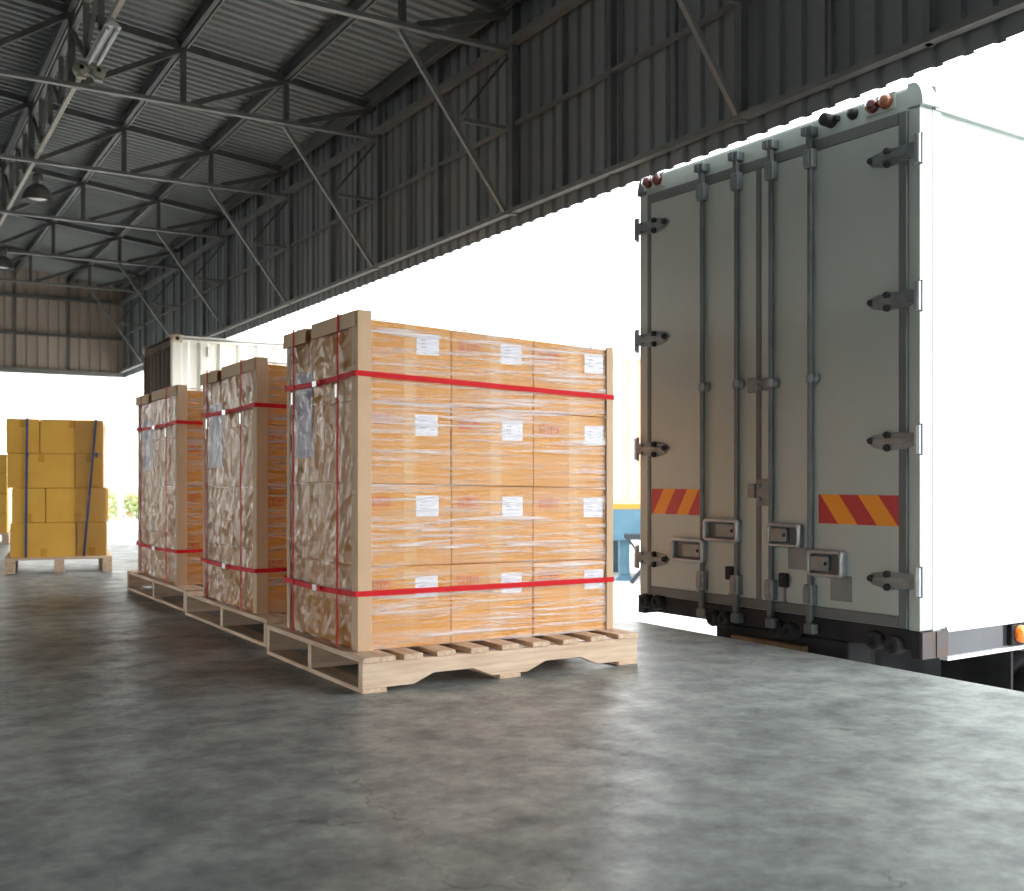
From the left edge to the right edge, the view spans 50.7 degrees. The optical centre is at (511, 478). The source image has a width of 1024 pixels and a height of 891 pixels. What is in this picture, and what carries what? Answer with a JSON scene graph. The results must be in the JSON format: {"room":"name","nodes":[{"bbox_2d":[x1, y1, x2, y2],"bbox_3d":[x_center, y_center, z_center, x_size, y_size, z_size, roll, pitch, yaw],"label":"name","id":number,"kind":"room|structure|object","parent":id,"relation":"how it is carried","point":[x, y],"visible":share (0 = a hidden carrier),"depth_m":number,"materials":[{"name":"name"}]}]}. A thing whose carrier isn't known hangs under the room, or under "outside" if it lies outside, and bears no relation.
{"room":"distribution center","nodes":[
{"label":"distribution center","id":0,"kind":"room"},
{"bbox_2d":[0,266,123,377],"bbox_3d":[-11.071,-3.083,15.270,10.803,2.792,0.097,0,0,-31],"label":"wall","id":1,"kind":"structure","parent":0,"point":[45,329],"depth_m":17.54,"materials":[{"name":"metal"}]},
{"bbox_2d":[0,371,143,516],"bbox_3d":[-34.914,-4.800,41.960,39.520,13.000,8.080,0,0,-31],"label":"sky","id":2,"kind":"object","parent":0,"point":[111,400],"visible":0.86,"depth_m":47.31,"materials":[{"name":"white"}]},
{"bbox_2d":[0,0,520,292],"bbox_3d":[-3.183,-3.774,2.171,10.790,1.355,31.004,0,0,-31],"label":"ceiling","id":3,"kind":"structure","parent":0,"point":[369,61],"depth_m":9.32,"materials":[{"name":"grey metal"}]},
{"bbox_2d":[0,0,125,226],"bbox_3d":[-0.618,-3.077,3.598,0.056,0.426,30.800,0,0,-31],"label":"girder","id":4,"kind":"object","parent":3,"relation":"attached to","point":[47,90],"visible":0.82,"depth_m":8.76,"materials":[{"name":"metal"}]},
{"bbox_2d":[0,242,14,270],"bbox_3d":[-6.185,-2.721,13.109,0.276,0.342,0.276,0,0,-31],"label":"lamp","id":5,"kind":"object","parent":4,"relation":"hanging from","point":[6,264],"visible":1,"depth_m":13.07,"materials":[{"name":"metal"}]},
{"bbox_2d":[21,164,53,204],"bbox_3d":[-4.338,-2.716,9.879,0.276,0.351,0.276,0,0,-31],"label":"lamp","id":6,"kind":"object","parent":4,"relation":"hanging from","point":[36,193],"visible":0.97,"depth_m":9.83,"materials":[{"name":"metal"}]},
{"bbox_2d":[72,55,105,82],"bbox_3d":[-2.883,-2.803,7.369,0.210,0.165,0.100,0,0,-31],"label":"emergency light","id":7,"kind":"object","parent":4,"relation":"attached to","point":[80,69],"visible":0.93,"depth_m":7.34,"materials":[{"name":"beige plastic"}]},
{"bbox_2d":[85,16,120,65],"bbox_3d":[-2.641,-2.822,6.967,0.100,0.096,0.680,0,0,-31],"label":"light","id":8,"kind":"object","parent":4,"relation":"attached to","point":[110,30],"visible":1,"depth_m":6.89,"materials":[{"name":"grey"}]},
{"bbox_2d":[0,244,142,361],"bbox_3d":[-8.012,-2.777,15.023,5.595,1.991,0.074,0,0,-31],"label":"roof truss","id":9,"kind":"object","parent":3,"relation":"attached to","point":[8,247],"visible":0.92,"depth_m":16.02,"materials":[{"name":"metal"}]},
{"bbox_2d":[0,211,178,336],"bbox_3d":[-6.894,-2.777,13.168,5.595,1.991,0.074,0,0,-31],"label":"roof truss","id":10,"kind":"object","parent":3,"relation":"attached to","point":[48,222],"visible":0.95,"depth_m":14.08,"materials":[{"name":"metal"}]},
{"bbox_2d":[0,159,225,327],"bbox_3d":[-5.776,-2.777,11.314,5.595,1.991,0.074,0,0,-31],"label":"roof truss","id":11,"kind":"object","parent":3,"relation":"attached to","point":[171,229],"visible":0.96,"depth_m":12.16,"materials":[{"name":"metal"}]},
{"bbox_2d":[0,89,287,302],"bbox_3d":[-4.659,-2.777,9.460,5.595,1.991,0.074,0,0,-31],"label":"roof truss","id":12,"kind":"object","parent":3,"relation":"attached to","point":[203,149],"visible":0.99,"depth_m":10.20,"materials":[{"name":"metal"}]},
{"bbox_2d":[0,0,375,266],"bbox_3d":[-3.541,-2.777,7.606,5.595,1.991,0.074,0,0,-31],"label":"roof truss","id":13,"kind":"object","parent":3,"relation":"attached to","point":[61,9],"visible":0.98,"depth_m":8.31,"materials":[{"name":"metal"}]},
{"bbox_2d":[281,0,508,211],"bbox_3d":[-2.423,-2.777,5.752,5.595,1.991,0.074,0,0,-31],"label":"roof truss","id":14,"kind":"object","parent":3,"relation":"attached to","point":[425,27],"visible":0.97,"depth_m":6.96,"materials":[{"name":"metal"}]},
{"bbox_2d":[677,0,738,115],"bbox_3d":[-1.270,-2.777,3.838,5.595,1.991,0.074,0,0,-31],"label":"roof truss","id":15,"kind":"object","parent":3,"relation":"attached to","point":[683,4],"visible":1,"depth_m":5.20,"materials":[{"name":"metal"}]},
{"bbox_2d":[107,517,716,635],"bbox_3d":[19.552,1.800,29.300,56.258,0.200,110.000,0,0,-31],"label":"ground","id":16,"kind":"structure","parent":0,"point":[625,594],"depth_m":14.07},
{"bbox_2d":[107,487,119,519],"bbox_3d":[-16.782,0.962,44.267,1.379,1.482,1.414,0,0,-31],"label":"shrub","id":17,"kind":"object","parent":16,"relation":"on","point":[116,510],"visible":0.36,"depth_m":44.29,"materials":[{"name":"green plant"}]},
{"bbox_2d":[120,488,137,519],"bbox_3d":[-15.747,1.035,45.280,1.319,1.385,1.318,0,0,-31],"label":"shrub","id":18,"kind":"object","parent":16,"relation":"on","point":[131,512],"visible":0.53,"depth_m":45.00,"materials":[{"name":"green plant"}]},
{"bbox_2d":[143,334,286,393],"bbox_3d":[-2.270,0.024,14.123,4.634,3.352,1.498,0,0,-31],"label":"shipping container","id":19,"kind":"object","parent":16,"relation":"on","point":[177,359],"visible":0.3,"depth_m":12.60,"materials":[{"name":"metal"}]},
{"bbox_2d":[600,353,639,580],"bbox_3d":[2.491,-0.200,18.924,5.000,3.800,1.930,0,0,0],"label":"trailer","id":20,"kind":"object","parent":16,"relation":"on","point":[626,366],"visible":0.04,"depth_m":18.00,"materials":[{"name":"blue paint"}]},
{"bbox_2d":[624,534,639,583],"bbox_3d":[2.204,1.305,17.616,0.720,0.811,0.240,0,0,0],"label":"trestle","id":21,"kind":"object","parent":16,"relation":"on","point":[628,537],"visible":0.36,"depth_m":17.50,"materials":[{"name":"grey metal"}]},
{"bbox_2d":[634,82,1023,691],"bbox_3d":[3.141,-0.022,6.725,4.676,3.444,1.921,0,0,-34],"label":"box truck","id":22,"kind":"object","parent":16,"relation":"on","point":[830,340],"visible":0.88,"depth_m":5.11,"materials":[{"name":"white paint"}]},
{"bbox_2d":[644,171,663,191],"bbox_3d":[0.805,-1.687,6.125,0.008,0.079,0.167,0,0,-34],"label":"lamp","id":23,"kind":"object","parent":22,"relation":"on","point":[658,186],"depth_m":6.10,"materials":[{"name":"red plastic"}]},
{"bbox_2d":[864,98,878,113],"bbox_3d":[1.621,-1.688,4.879,0.047,0.066,0.066,0,0,-34],"label":"marker lamp","id":24,"kind":"object","parent":22,"relation":"attached to","point":[871,106],"depth_m":4.87,"materials":[{"name":"red"}]},
{"bbox_2d":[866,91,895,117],"bbox_3d":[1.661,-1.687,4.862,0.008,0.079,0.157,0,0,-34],"label":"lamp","id":25,"kind":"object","parent":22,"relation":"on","point":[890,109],"depth_m":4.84,"materials":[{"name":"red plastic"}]},
{"bbox_2d":[877,94,892,108],"bbox_3d":[1.660,-1.688,4.821,0.047,0.066,0.066,0,0,-34],"label":"marker lamp","id":26,"kind":"object","parent":22,"relation":"attached to","point":[885,101],"depth_m":4.81,"materials":[{"name":"brown"}]},
{"bbox_2d":[0,506,1023,890],"bbox_3d":[-9.592,1.250,6.945,16.740,0.900,47.800,0,0,-31],"label":"floor","id":27,"kind":"structure","parent":0,"point":[146,744],"depth_m":2.96,"materials":[{"name":"concrete"}]},
{"bbox_2d":[0,530,9,543],"bbox_3d":[-6.764,0.733,13.559,0.840,0.135,0.900,0,0,-23],"label":"wooden pallet","id":28,"kind":"object","parent":27,"relation":"on","point":[5,536],"visible":0.62,"depth_m":13.30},
{"bbox_2d":[0,512,8,532],"bbox_3d":[-6.756,0.544,13.540,0.800,0.240,0.801,0,0,-23],"label":"carton","id":29,"kind":"object","parent":28,"relation":"on","point":[4,517],"visible":0.88,"depth_m":13.32,"materials":[{"name":"yellow cardboard"}]},
{"bbox_2d":[0,493,8,512],"bbox_3d":[-6.756,0.301,13.540,0.800,0.240,0.801,0,0,-23],"label":"carton","id":30,"kind":"object","parent":29,"relation":"on","point":[4,497],"visible":0.94,"depth_m":13.32,"materials":[{"name":"yellow cardboard"}]},
{"bbox_2d":[5,550,111,574],"bbox_3d":[-4.031,0.733,9.614,0.845,0.135,0.900,0,0,-23],"label":"wooden pallet","id":31,"kind":"object","parent":27,"relation":"on","point":[105,562],"visible":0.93,"depth_m":9.21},
{"bbox_2d":[25,418,28,557],"bbox_3d":[-4.256,0.084,9.488,0.031,1.203,0.818,0,0,-23],"label":"strap","id":32,"kind":"object","parent":31,"relation":"attached to","point":[26,452],"visible":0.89,"depth_m":9.12,"materials":[{"name":"blue"}]},
{"bbox_2d":[10,521,75,557],"bbox_3d":[-4.055,0.518,9.352,0.515,0.291,0.386,0,0,-23],"label":"carton","id":33,"kind":"object","parent":31,"relation":"on","point":[47,539],"visible":0.83,"depth_m":9.18,"materials":[{"name":"yellow cardboard"}]},
{"bbox_2d":[12,488,44,522],"bbox_3d":[-4.163,0.225,9.309,0.258,0.291,0.386,0,0,-23],"label":"carton","id":34,"kind":"object","parent":33,"relation":"on","point":[36,496],"visible":0.99,"depth_m":9.13,"materials":[{"name":"yellow cardboard"}]},
{"bbox_2d":[8,453,73,487],"bbox_3d":[-4.073,-0.070,9.350,0.520,0.291,0.386,0,0,-23],"label":"carton","id":35,"kind":"object","parent":34,"relation":"on","point":[44,470],"visible":1,"depth_m":9.18,"materials":[{"name":"yellow cardboard"}]},
{"bbox_2d":[6,418,39,453],"bbox_3d":[-4.205,-0.363,9.296,0.255,0.291,0.386,0,0,-23],"label":"carton","id":36,"kind":"object","parent":35,"relation":"on","point":[15,428],"visible":0.87,"depth_m":9.12,"materials":[{"name":"yellow cardboard"}]},
{"bbox_2d":[40,419,103,454],"bbox_3d":[-3.849,-0.363,9.444,0.504,0.291,0.386,0,0,-23],"label":"carton","id":37,"kind":"object","parent":35,"relation":"on","point":[57,436],"visible":0.82,"depth_m":9.26,"materials":[{"name":"yellow cardboard"}]},
{"bbox_2d":[83,419,97,555],"bbox_3d":[-3.796,0.084,9.684,0.121,1.203,0.818,0,0,-23],"label":"strap","id":38,"kind":"object","parent":31,"relation":"attached to","point":[95,426],"visible":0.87,"depth_m":9.31,"materials":[{"name":"blue"}]},
{"bbox_2d":[76,522,106,555],"bbox_3d":[-3.701,0.518,9.498,0.239,0.291,0.386,0,0,-23],"label":"carton","id":39,"kind":"object","parent":31,"relation":"on","point":[96,543],"visible":0.78,"depth_m":9.33,"materials":[{"name":"yellow cardboard"}]},
{"bbox_2d":[46,488,107,521],"bbox_3d":[-3.809,0.225,9.459,0.499,0.291,0.386,0,0,-23],"label":"carton","id":40,"kind":"object","parent":39,"relation":"on","point":[62,504],"visible":0.97,"depth_m":9.27,"materials":[{"name":"yellow cardboard"}]},
{"bbox_2d":[74,454,102,487],"bbox_3d":[-3.726,-0.070,9.504,0.229,0.291,0.386,0,0,-23],"label":"carton","id":41,"kind":"object","parent":40,"relation":"on","point":[82,462],"visible":1,"depth_m":9.32,"materials":[{"name":"yellow cardboard"}]},
{"bbox_2d":[103,422,106,487],"bbox_3d":[-3.788,0.080,9.678,0.276,1.160,0.806,0,0,-23],"label":"film","id":42,"kind":"object","parent":31,"relation":"attached to","point":[105,438],"visible":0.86,"depth_m":9.66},
{"bbox_2d":[127,570,202,611],"bbox_3d":[-1.804,0.733,7.510,1.345,0.135,1.616,0,0,-31],"label":"wooden pallet","id":43,"kind":"object","parent":27,"relation":"on","point":[162,589],"visible":0.13,"depth_m":7.17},
{"bbox_2d":[138,405,142,571],"bbox_3d":[-2.638,0.044,7.702,0.050,1.239,0.036,0,0,-31],"label":"protector","id":44,"kind":"object","parent":43,"relation":"on","point":[139,487],"visible":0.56,"depth_m":7.69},
{"bbox_2d":[142,529,160,577],"bbox_3d":[-2.334,0.511,7.567,0.392,0.308,0.549,0,0,-31],"label":"carton","id":45,"kind":"object","parent":43,"relation":"on","point":[150,569],"visible":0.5,"depth_m":7.44,"materials":[{"name":"cardboard"}]},
{"bbox_2d":[142,486,159,531],"bbox_3d":[-2.334,0.203,7.567,0.392,0.309,0.549,0,0,-31],"label":"carton","id":46,"kind":"object","parent":45,"relation":"on","point":[154,511],"visible":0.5,"depth_m":7.44,"materials":[{"name":"cardboard"}]},
{"bbox_2d":[142,440,159,485],"bbox_3d":[-2.334,-0.104,7.567,0.392,0.312,0.549,0,0,-31],"label":"carton","id":47,"kind":"object","parent":46,"relation":"on","point":[155,473],"visible":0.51,"depth_m":7.36,"materials":[{"name":"cardboard"}]},
{"bbox_2d":[142,397,159,441],"bbox_3d":[-2.334,-0.411,7.567,0.392,0.314,0.549,0,0,-31],"label":"carton","id":48,"kind":"object","parent":47,"relation":"on","point":[153,407],"visible":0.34,"depth_m":7.38,"materials":[{"name":"plastic"}]},
{"bbox_2d":[139,388,202,582],"bbox_3d":[-1.860,0.045,7.531,1.214,1.239,1.124,0,0,-31],"label":"film","id":49,"kind":"object","parent":43,"relation":"attached to","point":[194,388],"visible":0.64,"depth_m":7.22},
{"bbox_2d":[143,420,152,470],"bbox_3d":[-2.532,-0.230,7.511,0.003,0.346,0.286,0,0,-31],"label":"sheet","id":50,"kind":"object","parent":49,"relation":"attached to","point":[148,464],"visible":1,"depth_m":7.49,"materials":[{"name":"plastic"}]},
{"bbox_2d":[152,385,176,400],"bbox_3d":[-2.240,-0.557,7.045,0.070,0.062,0.660,0,0,-31],"label":"board","id":51,"kind":"object","parent":49,"relation":"on","point":[169,391],"visible":1,"depth_m":7.00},
{"bbox_2d":[136,420,202,430],"bbox_3d":[-1.865,-0.341,7.528,1.240,0.052,1.138,0,0,-31],"label":"strap","id":52,"kind":"object","parent":49,"relation":"attached to","point":[175,421],"visible":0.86,"depth_m":6.83,"materials":[{"name":"red plastic"}]},
{"bbox_2d":[136,541,202,552],"bbox_3d":[-1.865,0.458,7.528,1.240,0.037,1.138,0,0,-31],"label":"strap","id":53,"kind":"object","parent":49,"relation":"attached to","point":[137,542],"visible":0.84,"depth_m":6.87,"materials":[{"name":"red plastic"}]},
{"bbox_2d":[175,385,186,584],"bbox_3d":[-2.075,0.037,6.777,0.058,1.253,0.062,0,0,-31],"label":"protector","id":54,"kind":"object","parent":43,"relation":"on","point":[181,397],"visible":1,"depth_m":6.75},
{"bbox_2d":[160,532,202,584],"bbox_3d":[-2.048,0.511,7.094,0.391,0.308,0.552,0,0,-31],"label":"carton","id":55,"kind":"object","parent":43,"relation":"on","point":[194,570],"visible":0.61,"depth_m":6.83,"materials":[{"name":"cardboard"}]},
{"bbox_2d":[160,486,202,535],"bbox_3d":[-2.048,0.203,7.094,0.391,0.309,0.553,0,0,-31],"label":"carton","id":56,"kind":"object","parent":55,"relation":"on","point":[194,497],"visible":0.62,"depth_m":6.83,"materials":[{"name":"cardboard"}]},
{"bbox_2d":[160,438,202,486],"bbox_3d":[-2.049,-0.104,7.095,0.391,0.312,0.550,0,0,-31],"label":"carton","id":57,"kind":"object","parent":56,"relation":"on","point":[194,452],"visible":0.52,"depth_m":6.83,"materials":[{"name":"cardboard"}]},
{"bbox_2d":[160,390,202,439],"bbox_3d":[-2.048,-0.407,7.094,0.391,0.305,0.553,0,0,-31],"label":"carton","id":58,"kind":"object","parent":57,"relation":"on","point":[194,398],"visible":0.21,"depth_m":6.82,"materials":[{"name":"cardboard"}]},
{"bbox_2d":[185,591,286,647],"bbox_3d":[-0.971,0.733,6.091,1.345,0.135,1.471,0,0,-31],"label":"wooden pallet","id":59,"kind":"object","parent":27,"relation":"on","point":[231,618],"visible":0.16,"depth_m":5.75,"materials":[{"name":"wood"}]},
{"bbox_2d":[203,385,211,595],"bbox_3d":[-1.724,0.040,6.128,0.050,1.249,0.036,0,0,-31],"label":"protector","id":60,"kind":"object","parent":59,"relation":"on","point":[204,386],"visible":0.5,"depth_m":6.10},
{"bbox_2d":[208,542,231,603],"bbox_3d":[-1.441,0.510,6.027,0.392,0.310,0.469,0,0,-31],"label":"carton","id":61,"kind":"object","parent":59,"relation":"on","point":[223,592],"visible":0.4,"depth_m":5.90,"materials":[{"name":"cardboard"}]},
{"bbox_2d":[208,487,231,544],"bbox_3d":[-1.441,0.200,6.027,0.392,0.312,0.469,0,0,-31],"label":"carton","id":62,"kind":"object","parent":61,"relation":"on","point":[218,517],"visible":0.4,"depth_m":5.90,"materials":[{"name":"cardboard"}]},
{"bbox_2d":[208,429,231,486],"bbox_3d":[-1.441,-0.110,6.027,0.392,0.314,0.469,0,0,-31],"label":"carton","id":63,"kind":"object","parent":62,"relation":"on","point":[220,479],"visible":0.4,"depth_m":5.84,"materials":[{"name":"cardboard"}]},
{"bbox_2d":[208,373,232,431],"bbox_3d":[-1.441,-0.420,6.027,0.392,0.317,0.469,0,0,-31],"label":"carton","id":64,"kind":"object","parent":63,"relation":"on","point":[216,391],"visible":0.27,"depth_m":5.86,"materials":[{"name":"plastic"}]},
{"bbox_2d":[204,362,286,601],"bbox_3d":[-0.987,0.041,6.025,1.214,1.249,0.964,0,0,-31],"label":"film","id":65,"kind":"object","parent":59,"relation":"attached to","point":[279,363],"visible":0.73,"depth_m":5.59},
{"bbox_2d":[206,370,207,598],"bbox_3d":[-1.169,0.043,6.322,1.238,1.291,0.024,0,0,-31],"label":"strap","id":66,"kind":"object","parent":65,"relation":"attached to","point":[207,370],"visible":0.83,"depth_m":6.00,"materials":[{"name":"red plastic"}]},
{"bbox_2d":[200,370,220,385],"bbox_3d":[-1.657,-0.561,6.013,0.070,0.062,0.331,0,0,-31],"label":"board","id":67,"kind":"object","parent":65,"relation":"on","point":[213,375],"visible":0.8,"depth_m":5.95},
{"bbox_2d":[210,403,222,467],"bbox_3d":[-1.635,-0.238,5.964,0.003,0.349,0.244,0,0,-31],"label":"sheet","id":68,"kind":"object","parent":65,"relation":"attached to","point":[216,430],"visible":1,"depth_m":5.95,"materials":[{"name":"paper"}]},
{"bbox_2d":[221,357,255,378],"bbox_3d":[-1.383,-0.567,5.567,0.070,0.062,0.564,0,0,-31],"label":"board","id":69,"kind":"object","parent":65,"relation":"on","point":[248,365],"visible":1,"depth_m":5.54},
{"bbox_2d":[239,360,243,609],"bbox_3d":[-0.849,0.043,5.790,1.238,1.291,0.024,0,0,-31],"label":"strap","id":70,"kind":"object","parent":65,"relation":"attached to","point":[240,413],"visible":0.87,"depth_m":5.47,"materials":[{"name":"red plastic"}]},
{"bbox_2d":[201,557,286,572],"bbox_3d":[-0.992,0.457,6.022,1.240,0.037,0.978,0,0,-31],"label":"strap","id":71,"kind":"object","parent":65,"relation":"attached to","point":[251,570],"visible":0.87,"depth_m":5.42,"materials":[{"name":"red plastic"}]},
{"bbox_2d":[201,402,286,417],"bbox_3d":[-0.992,-0.349,6.022,1.240,0.052,0.978,0,0,-31],"label":"strap","id":72,"kind":"object","parent":65,"relation":"attached to","point":[268,405],"visible":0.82,"depth_m":5.40,"materials":[{"name":"red plastic"}]},
{"bbox_2d":[232,546,286,612],"bbox_3d":[-1.196,0.510,5.622,0.391,0.310,0.473,0,0,-31],"label":"carton","id":73,"kind":"object","parent":59,"relation":"on","point":[277,594],"visible":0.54,"depth_m":5.42,"materials":[{"name":"cardboard"}]},
{"bbox_2d":[232,487,286,549],"bbox_3d":[-1.196,0.200,5.623,0.391,0.312,0.471,0,0,-31],"label":"carton","id":74,"kind":"object","parent":73,"relation":"on","point":[277,497],"visible":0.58,"depth_m":5.42,"materials":[{"name":"cardboard"}]},
{"bbox_2d":[232,425,286,487],"bbox_3d":[-1.196,-0.110,5.623,0.391,0.314,0.470,0,0,-31],"label":"carton","id":75,"kind":"object","parent":74,"relation":"on","point":[277,442],"visible":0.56,"depth_m":5.42,"materials":[{"name":"cardboard"}]},
{"bbox_2d":[232,364,286,427],"bbox_3d":[-1.197,-0.415,5.624,0.391,0.307,0.469,0,0,-31],"label":"carton","id":76,"kind":"object","parent":75,"relation":"on","point":[277,374],"visible":0.17,"depth_m":5.40,"materials":[{"name":"cardboard"}]},
{"bbox_2d":[253,357,267,613],"bbox_3d":[-1.244,0.033,5.339,0.058,1.263,0.062,0,0,-31],"label":"protector","id":77,"kind":"object","parent":59,"relation":"on","point":[260,374],"visible":1,"depth_m":5.31,"materials":[{"name":"cardboard"}]},
{"bbox_2d":[267,623,637,693],"bbox_3d":[-0.288,0.733,4.805,1.285,0.135,1.101,0,0,-31],"label":"wooden pallet","id":78,"kind":"object","parent":27,"relation":"on","point":[378,670],"visible":0.61,"depth_m":4.38,"materials":[{"name":"wood"}]},
{"bbox_2d":[287,347,292,627],"bbox_3d":[-0.978,0.013,4.832,0.050,1.301,0.036,0,0,-31],"label":"protector","id":79,"kind":"object","parent":78,"relation":"on","point":[290,354],"visible":0.47,"depth_m":4.81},
{"bbox_2d":[294,555,324,637],"bbox_3d":[-0.716,0.503,4.766,0.392,0.323,0.386,0,0,-31],"label":"carton","id":80,"kind":"object","parent":78,"relation":"on","point":[308,570],"visible":0.33,"depth_m":4.65,"materials":[{"name":"cardboard"}]},
{"bbox_2d":[294,483,324,559],"bbox_3d":[-0.716,0.181,4.766,0.392,0.326,0.386,0,0,-31],"label":"carton","id":81,"kind":"object","parent":80,"relation":"on","point":[308,512],"visible":0.33,"depth_m":4.65,"materials":[{"name":"cardboard"}]},
{"bbox_2d":[294,406,351,483],"bbox_3d":[-0.716,-0.141,4.766,0.392,0.331,0.386,0,0,-31],"label":"carton","id":82,"kind":"object","parent":81,"relation":"on","point":[306,470],"visible":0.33,"depth_m":4.59,"materials":[{"name":"cardboard"}]},
{"bbox_2d":[294,333,325,409],"bbox_3d":[-0.716,-0.463,4.766,0.392,0.335,0.386,0,0,-31],"label":"carton","id":83,"kind":"object","parent":82,"relation":"on","point":[308,358],"visible":0.23,"depth_m":4.61,"materials":[{"name":"cardboard"}]},
{"bbox_2d":[352,309,370,651],"bbox_3d":[-0.583,0.006,4.185,0.058,1.315,0.062,0,0,-31],"label":"protector","id":84,"kind":"object","parent":78,"relation":"on","point":[361,333],"visible":1,"depth_m":4.16,"materials":[{"name":"cardboard"}]},
{"bbox_2d":[325,561,449,649],"bbox_3d":[-0.514,0.503,4.433,0.391,0.323,0.389,0,0,-31],"label":"carton","id":85,"kind":"object","parent":78,"relation":"on","point":[411,628],"visible":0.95,"depth_m":4.29,"materials":[{"name":"cardboard"}]},
{"bbox_2d":[325,483,450,566],"bbox_3d":[-0.513,0.181,4.432,0.391,0.326,0.391,0,0,-31],"label":"carton","id":86,"kind":"object","parent":85,"relation":"on","point":[419,504],"visible":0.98,"depth_m":4.29,"materials":[{"name":"cardboard"}]},
{"bbox_2d":[325,401,449,484],"bbox_3d":[-0.514,-0.141,4.434,0.391,0.331,0.387,0,0,-31],"label":"carton","id":87,"kind":"object","parent":86,"relation":"on","point":[389,466],"visible":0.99,"depth_m":4.29,"materials":[{"name":"cardboard"}]},
{"bbox_2d":[325,320,449,405],"bbox_3d":[-0.514,-0.459,4.433,0.391,0.325,0.390,0,0,-31],"label":"carton","id":88,"kind":"object","parent":87,"relation":"on","point":[415,354],"visible":0.83,"depth_m":4.29,"materials":[{"name":"cardboard"}]},
{"bbox_2d":[288,328,605,640],"bbox_3d":[-0.284,0.015,4.800,1.215,1.301,0.799,0,0,-31],"label":"film","id":89,"kind":"object","parent":78,"relation":"attached to","point":[398,332],"visible":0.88,"depth_m":4.48,"materials":[{"name":"plastic"}]},
{"bbox_2d":[291,329,297,630],"bbox_3d":[-0.433,0.017,5.042,1.238,1.343,0.029,0,0,-31],"label":"strap","id":90,"kind":"object","parent":89,"relation":"attached to","point":[292,393],"visible":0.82,"depth_m":4.72,"materials":[{"name":"red plastic"}]},
{"bbox_2d":[283,328,310,348],"bbox_3d":[-0.924,-0.613,4.739,0.070,0.062,0.278,0,0,-31],"label":"board","id":91,"kind":"object","parent":89,"relation":"on","point":[300,335],"visible":0.81,"depth_m":4.70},
{"bbox_2d":[295,372,311,457],"bbox_3d":[-0.906,-0.275,4.697,0.003,0.363,0.202,0,0,-31],"label":"sheet","id":92,"kind":"object","parent":89,"relation":"attached to","point":[303,397],"visible":1,"depth_m":4.70,"materials":[{"name":"paper"}]},
{"bbox_2d":[311,310,355,338],"bbox_3d":[-0.697,-0.619,4.370,0.070,0.062,0.465,0,0,-31],"label":"board","id":93,"kind":"object","parent":89,"relation":"on","point":[347,320],"visible":1,"depth_m":4.33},
{"bbox_2d":[284,575,613,596],"bbox_3d":[-0.289,0.449,4.797,1.240,0.034,0.813,0,0,-31],"label":"strap","id":94,"kind":"object","parent":89,"relation":"attached to","point":[313,587],"visible":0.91,"depth_m":4.42,"materials":[{"name":"red plastic"}]},
{"bbox_2d":[284,370,613,399],"bbox_3d":[-0.289,-0.384,4.797,1.240,0.069,0.813,0,0,-31],"label":"strap","id":95,"kind":"object","parent":89,"relation":"attached to","point":[319,382],"visible":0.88,"depth_m":4.43,"materials":[{"name":"red plastic"}]},
{"bbox_2d":[335,314,591,646],"bbox_3d":[-0.169,0.017,4.604,1.238,1.343,0.029,0,0,-31],"label":"strap","id":96,"kind":"object","parent":89,"relation":"attached to","point":[336,384],"visible":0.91,"depth_m":4.29,"materials":[{"name":"red plastic"}]},
{"bbox_2d":[449,561,531,642],"bbox_3d":[-0.279,0.506,4.803,0.391,0.319,0.775,0,0,-31],"label":"carton","id":97,"kind":"object","parent":78,"relation":"on","point":[476,614],"visible":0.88,"depth_m":4.47,"materials":[{"name":"cardboard"}]},
{"bbox_2d":[450,485,531,563],"bbox_3d":[-0.278,0.187,4.802,0.391,0.322,0.778,0,0,-31],"label":"carton","id":98,"kind":"object","parent":97,"relation":"on","point":[467,529],"visible":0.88,"depth_m":4.46,"materials":[{"name":"cardboard"}]},
{"bbox_2d":[450,407,532,486],"bbox_3d":[-0.277,-0.131,4.801,0.391,0.326,0.780,0,0,-31],"label":"carton","id":99,"kind":"object","parent":98,"relation":"on","point":[504,462],"visible":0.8,"depth_m":4.46,"materials":[{"name":"cardboard"}]},
{"bbox_2d":[449,330,531,410],"bbox_3d":[-0.278,-0.444,4.802,0.391,0.321,0.778,0,0,-31],"label":"carton","id":100,"kind":"object","parent":99,"relation":"on","point":[461,368],"visible":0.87,"depth_m":4.46,"materials":[{"name":"cardboard"}]},
{"bbox_2d":[530,559,605,635],"bbox_3d":[0.059,0.508,5.004,0.391,0.315,0.779,0,0,-31],"label":"carton","id":101,"kind":"object","parent":78,"relation":"on","point":[553,596],"visible":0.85,"depth_m":4.67,"materials":[{"name":"cardboard"}]},
{"bbox_2d":[532,487,605,560],"bbox_3d":[0.058,0.194,5.006,0.391,0.318,0.776,0,0,-31],"label":"carton","id":102,"kind":"object","parent":101,"relation":"on","point":[569,514],"visible":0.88,"depth_m":4.67,"materials":[{"name":"cardboard"}]},
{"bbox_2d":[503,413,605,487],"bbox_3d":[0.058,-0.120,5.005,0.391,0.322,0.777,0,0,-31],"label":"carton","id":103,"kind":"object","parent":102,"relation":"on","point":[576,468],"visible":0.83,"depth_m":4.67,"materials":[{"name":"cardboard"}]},
{"bbox_2d":[531,341,605,417],"bbox_3d":[0.058,-0.429,5.005,0.391,0.317,0.778,0,0,-31],"label":"carton","id":104,"kind":"object","parent":103,"relation":"on","point":[594,359],"visible":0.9,"depth_m":4.67,"materials":[{"name":"cardboard"}]},
{"bbox_2d":[606,347,612,629],"bbox_3d":[0.419,0.042,4.782,0.036,1.245,0.050,0,0,-31],"label":"protector","id":105,"kind":"object","parent":78,"relation":"on","point":[609,350],"visible":1,"depth_m":4.76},
{"bbox_2d":[118,0,1023,377],"bbox_3d":[1.417,-2.474,4.861,0.125,1.573,30.864,0,0,-31],"label":"wall","id":106,"kind":"structure","parent":0,"point":[592,98],"depth_m":7.00,"materials":[{"name":"metal"}]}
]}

